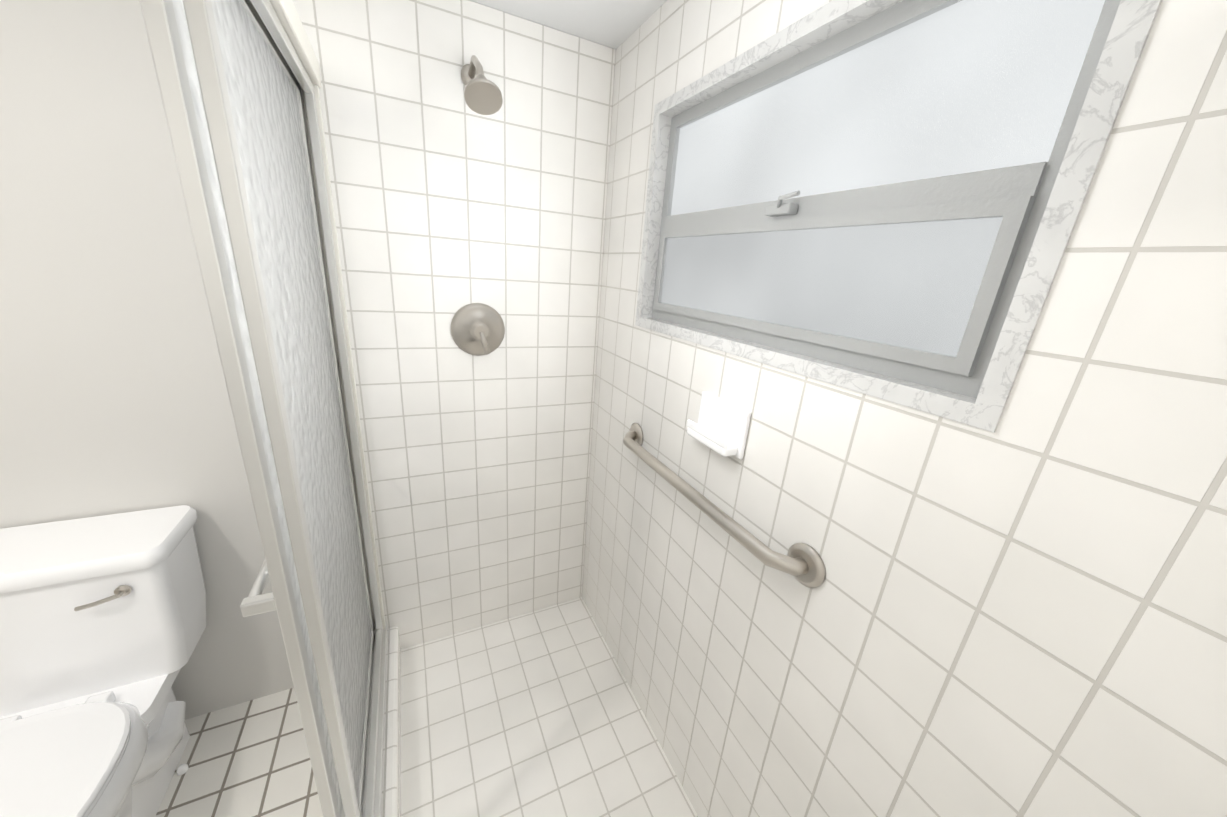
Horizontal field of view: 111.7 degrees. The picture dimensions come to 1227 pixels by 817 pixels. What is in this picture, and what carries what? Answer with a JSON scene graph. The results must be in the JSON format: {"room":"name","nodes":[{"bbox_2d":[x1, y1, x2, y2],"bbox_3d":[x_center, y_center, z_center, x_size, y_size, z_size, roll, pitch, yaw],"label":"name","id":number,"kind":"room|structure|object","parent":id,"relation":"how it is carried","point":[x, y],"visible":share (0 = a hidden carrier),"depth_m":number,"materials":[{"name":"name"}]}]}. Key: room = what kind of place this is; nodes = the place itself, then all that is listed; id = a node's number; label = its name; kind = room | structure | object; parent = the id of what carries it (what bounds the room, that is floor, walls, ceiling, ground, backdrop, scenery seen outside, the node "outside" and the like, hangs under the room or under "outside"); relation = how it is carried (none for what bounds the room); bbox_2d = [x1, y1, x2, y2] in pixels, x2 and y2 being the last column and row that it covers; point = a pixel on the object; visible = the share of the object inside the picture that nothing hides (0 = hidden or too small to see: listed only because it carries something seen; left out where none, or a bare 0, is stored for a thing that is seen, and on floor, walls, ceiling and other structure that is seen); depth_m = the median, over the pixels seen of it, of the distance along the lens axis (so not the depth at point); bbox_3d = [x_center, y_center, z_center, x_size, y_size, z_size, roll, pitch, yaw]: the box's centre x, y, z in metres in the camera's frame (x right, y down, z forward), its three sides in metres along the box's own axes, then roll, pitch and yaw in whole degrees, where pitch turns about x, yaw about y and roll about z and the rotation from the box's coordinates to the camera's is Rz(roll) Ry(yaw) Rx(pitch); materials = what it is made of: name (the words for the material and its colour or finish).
{"room":"bathroom","nodes":[
{"label":"bathroom","id":0,"kind":"room"},
{"bbox_2d":[156,688,322,816],"bbox_3d":[-1.117,1.307,0.680,3.130,0.100,1.800,-5,20,-26],"label":"floor","id":1,"kind":"structure","parent":0,"point":[250,758],"depth_m":1.24,"materials":[{"name":"tile"}]},
{"bbox_2d":[0,505,205,816],"bbox_3d":[-1.256,0.772,0.868,0.490,0.776,0.775,-5,20,-26],"label":"toilet","id":2,"kind":"object","parent":1,"relation":"on","point":[102,623],"visible":1,"depth_m":0.98,"materials":[{"name":"white ceramic"}]},
{"bbox_2d":[381,626,400,816],"bbox_3d":[-0.546,1.148,0.913,0.140,0.180,1.560,-5,20,-26],"label":"shower curb","id":3,"kind":"object","parent":1,"relation":"on","point":[391,790],"visible":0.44,"depth_m":1.23,"materials":[{"name":"tile"}]},
{"bbox_2d":[401,597,697,816],"bbox_3d":[-0.151,1.172,1.125,0.751,0.060,1.560,-5,20,-26],"label":"shower floor","id":4,"kind":"structure","parent":1,"relation":"on","point":[538,713],"depth_m":1.36,"materials":[{"name":"tile"}]},
{"bbox_2d":[0,0,615,719],"bbox_3d":[-1.397,-0.010,1.039,3.130,2.130,0.128,-5,20,-26],"label":"wall","id":5,"kind":"structure","parent":0,"point":[448,204],"depth_m":1.17,"materials":[{"name":"white tile"}]},
{"bbox_2d":[139,0,386,816],"bbox_3d":[-0.487,0.235,0.607,0.098,1.750,1.538,-5,20,-26],"label":"shower door frame","id":6,"kind":"object","parent":5,"relation":"attached to","point":[239,83],"visible":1,"depth_m":0.70,"materials":[{"name":"silver metal"}]},
{"bbox_2d":[451,303,504,354],"bbox_3d":[-0.429,-0.249,1.335,0.170,0.170,0.059,-5,20,-26],"label":"shower valve","id":7,"kind":"object","parent":5,"relation":"attached to","point":[477,328],"visible":1,"depth_m":1.34,"materials":[{"name":"silver metal"}]},
{"bbox_2d":[461,55,502,114],"bbox_3d":[-0.346,-0.831,1.065,0.090,0.154,0.227,-5,20,-26],"label":"shower head","id":8,"kind":"object","parent":5,"relation":"attached to","point":[482,95],"visible":1,"depth_m":1.02},
{"bbox_2d":[470,0,666,49],"bbox_3d":[-0.953,-0.805,-0.016,3.130,0.100,1.800,-5,20,-26],"label":"ceiling","id":9,"kind":"structure","parent":0,"point":[615,24],"depth_m":1.12,"materials":[{"name":"white paint"}]},
{"bbox_2d":[582,0,1226,816],"bbox_3d":[0.316,0.142,0.983,0.124,2.130,1.800,-5,20,-26],"label":"wall","id":10,"kind":"structure","parent":0,"point":[1014,604],"depth_m":0.56,"materials":[{"name":"tile"}]},
{"bbox_2d":[687,391,750,458],"bbox_3d":[0.231,0.036,0.948,0.050,0.110,0.160,-5,20,-26],"label":"soap dish","id":11,"kind":"object","parent":10,"relation":"attached to","point":[721,427],"visible":1,"depth_m":0.93,"materials":[{"name":"white ceramic"}]},
{"bbox_2d":[623,423,825,587],"bbox_3d":[0.187,0.191,1.042,0.069,0.080,0.740,-5,20,-26],"label":"grab rail","id":12,"kind":"object","parent":10,"relation":"attached to","point":[802,564],"visible":1,"depth_m":0.83,"materials":[{"name":"silver metal"}]},
{"bbox_2d":[652,0,1120,397],"bbox_3d":[0.319,-0.391,0.823,0.089,0.524,0.864,-5,20,-26],"label":"window","id":13,"kind":"structure","parent":10,"relation":"in","point":[872,194],"depth_m":0.64,"materials":[{"name":"white glass"}]}
]}

